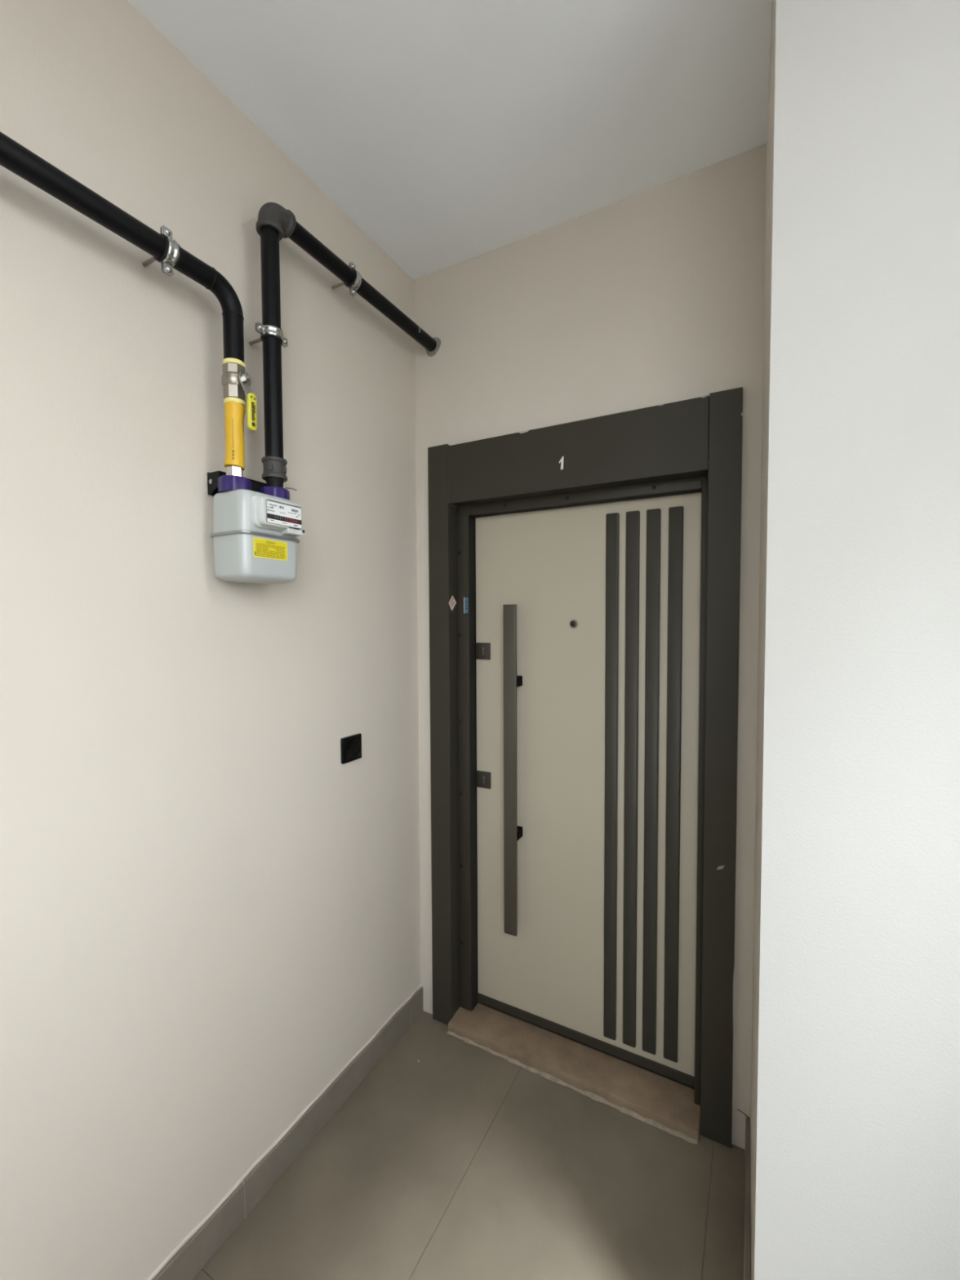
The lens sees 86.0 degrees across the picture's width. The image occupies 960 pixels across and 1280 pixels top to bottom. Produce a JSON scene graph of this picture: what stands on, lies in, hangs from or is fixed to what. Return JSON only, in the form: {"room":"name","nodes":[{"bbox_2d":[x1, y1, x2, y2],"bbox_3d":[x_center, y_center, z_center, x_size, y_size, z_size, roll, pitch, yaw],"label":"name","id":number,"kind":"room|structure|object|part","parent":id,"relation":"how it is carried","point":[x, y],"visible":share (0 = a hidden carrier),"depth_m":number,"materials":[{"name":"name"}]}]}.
{"room":"apartment building hallway","nodes":[
{"label":"apartment building hallway","id":0,"kind":"room"},
{"bbox_2d":[0,0,421,1279],"bbox_3d":[-0.848,0.149,0.957,0.140,2.850,2.760,1,3,28],"label":"wall","id":1,"kind":"structure","parent":0,"point":[207,913],"depth_m":1.12,"materials":[{"name":"beige paint"}]},
{"bbox_2d":[0,131,244,362],"bbox_3d":[-0.928,-0.685,0.471,0.045,0.178,1.610,1,3,28],"label":"gas pipe","id":2,"kind":"object","parent":1,"relation":"attached to","point":[15,157],"visible":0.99,"depth_m":0.94,"materials":[{"name":"black metal"}]},
{"bbox_2d":[142,225,181,276],"bbox_3d":[-0.648,-0.776,1.040,0.106,0.089,0.028,1,3,28],"label":"clamp","id":3,"kind":"object","parent":2,"relation":"attached to","point":[170,260],"visible":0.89,"depth_m":1.02,"materials":[{"name":"metal"}]},
{"bbox_2d":[221,357,257,431],"bbox_3d":[-0.544,-0.548,1.160,0.077,0.156,0.054,1,3,28],"label":"gas valve","id":4,"kind":"object","parent":2,"relation":"attached to","point":[236,383],"visible":0.98,"depth_m":1.14,"materials":[{"name":"silver metal"}]},
{"bbox_3d":[-0.519,-0.566,1.146,0.013,0.060,0.029,1,3,28],"label":"lever","id":5,"kind":"part","parent":4,"relation":"part of","materials":[{"name":"metal"}]},
{"bbox_2d":[207,471,304,583],"bbox_3d":[-0.518,-0.264,1.229,0.169,0.254,0.206,1,3,28],"label":"gas meter","id":6,"kind":"object","parent":1,"relation":"attached to","point":[256,526],"visible":1,"depth_m":1.16,"materials":[{"name":"grey metal"}]},
{"bbox_2d":[224,401,245,476],"bbox_3d":[-0.555,-0.448,1.167,0.045,0.166,0.048,1,3,28],"label":"gas hose","id":7,"kind":"object","parent":6,"relation":"attached to","point":[234,412],"visible":0.98,"depth_m":1.15,"materials":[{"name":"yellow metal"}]},
{"bbox_2d":[231,418,234,459],"bbox_3d":[-0.550,-0.447,1.146,0.006,0.090,0.001,-1,2,-16],"label":"print","id":8,"kind":"object","parent":7,"relation":"on","point":[233,420],"depth_m":1.15,"materials":[{"name":"black"}]},
{"bbox_2d":[267,503,299,526],"bbox_3d":[-0.449,-0.285,1.180,0.001,0.039,0.090,1,3,28],"label":"print","id":9,"kind":"object","parent":6,"relation":"on","point":[278,514],"depth_m":1.18,"materials":[{"name":"grey paper"}]},
{"bbox_3d":[-0.449,-0.287,1.182,0.001,0.048,0.097,1,3,28],"label":"index plate","id":10,"kind":"part","parent":6,"relation":"part of","materials":[{"name":"white plastic"}]},
{"bbox_2d":[248,322,288,347],"bbox_3d":[-0.517,-0.740,1.268,0.082,0.028,0.098,-2,3,-33],"label":"clamp","id":11,"kind":"object","parent":1,"relation":"attached to","point":[264,330],"visible":0.81,"depth_m":1.23,"materials":[{"name":"metal"}]},
{"bbox_2d":[146,983,422,1279],"bbox_3d":[-0.795,1.423,0.935,0.012,0.106,2.399,1,3,28],"label":"baseboard","id":12,"kind":"structure","parent":1,"relation":"attached to","point":[186,1260],"depth_m":1.39,"materials":[{"name":"beige tile"}]},
{"bbox_2d":[255,202,440,488],"bbox_3d":[-0.343,-0.730,1.547,0.068,0.695,0.736,1,3,28],"label":"gas pipe","id":13,"kind":"object","parent":1,"relation":"attached to","point":[274,223],"visible":0.99,"depth_m":1.24,"materials":[{"name":"black metal"}]},
{"bbox_2d":[331,262,362,297],"bbox_3d":[-0.392,-1.045,1.504,0.106,0.089,0.028,1,3,28],"label":"clamp","id":14,"kind":"object","parent":13,"relation":"attached to","point":[356,284],"visible":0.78,"depth_m":1.49,"materials":[{"name":"metal"}]},
{"bbox_2d":[340,733,361,764],"bbox_3d":[-0.404,0.342,1.624,0.012,0.080,0.086,1,3,28],"label":"wall switch","id":15,"kind":"object","parent":1,"relation":"attached to","point":[351,745],"visible":1,"depth_m":1.61,"materials":[{"name":"black plastic"}]},
{"bbox_2d":[128,0,772,280],"bbox_3d":[0.639,-1.310,0.088,3.540,0.120,2.760,1,3,28],"label":"ceiling","id":16,"kind":"structure","parent":0,"point":[450,132],"depth_m":1.22,"materials":[{"name":"paint"}]},
{"bbox_2d":[192,1006,745,1279],"bbox_3d":[0.653,1.558,0.202,3.540,0.120,2.760,1,3,28],"label":"floor","id":17,"kind":"structure","parent":0,"point":[462,1161],"depth_m":1.36,"materials":[{"name":"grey tile"}]},
{"bbox_2d":[446,1002,700,1144],"bbox_3d":[0.311,1.419,1.784,0.848,0.036,0.255,1,3,28],"label":"threshold","id":18,"kind":"object","parent":17,"relation":"on","point":[666,1104],"depth_m":1.69,"materials":[{"name":"stone"}]},
{"bbox_2d":[413,143,766,1149],"bbox_3d":[0.336,0.112,1.758,1.178,2.850,0.221,1,3,28],"label":"wall","id":19,"kind":"structure","parent":0,"point":[654,296],"depth_m":1.54,"materials":[{"name":"beige paint"}]},
{"bbox_2d":[427,386,742,1147],"bbox_3d":[0.314,0.371,1.758,1.016,2.130,0.221,1,3,28],"label":"door","id":20,"kind":"structure","parent":19,"relation":"in","point":[584,575],"depth_m":1.70,"materials":[{"name":"laminate"}]},
{"bbox_3d":[0.012,0.041,1.899,0.058,0.062,0.006,1,3,28],"label":"lock plate","id":21,"kind":"part","parent":20,"relation":"part of","materials":[{"name":"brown metal"}]},
{"bbox_3d":[0.014,0.520,1.919,0.058,0.062,0.006,1,3,28],"label":"lock plate","id":22,"kind":"part","parent":20,"relation":"part of","materials":[{"name":"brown metal"}]},
{"bbox_3d":[0.132,0.691,1.840,0.026,0.036,0.045,1,3,28],"label":"handle post","id":23,"kind":"part","parent":20,"relation":"part of","materials":[{"name":"black metal"}]},
{"bbox_3d":[0.129,0.145,1.818,0.026,0.036,0.045,1,3,28],"label":"handle post","id":24,"kind":"part","parent":20,"relation":"part of","materials":[{"name":"black metal"}]},
{"bbox_2d":[750,0,959,1279],"bbox_3d":[0.897,0.135,1.114,0.522,2.850,0.820,1,3,28],"label":"wall","id":25,"kind":"structure","parent":0,"point":[855,1113],"depth_m":0.81,"materials":[{"name":"paint"}]},
{"bbox_2d":[743,1117,751,1279],"bbox_3d":[0.619,1.411,1.192,0.017,0.096,0.598,1,3,28],"label":"baseboard","id":26,"kind":"structure","parent":25,"relation":"attached to","point":[747,1264],"depth_m":1.24,"materials":[{"name":"beige tile"}]}
]}

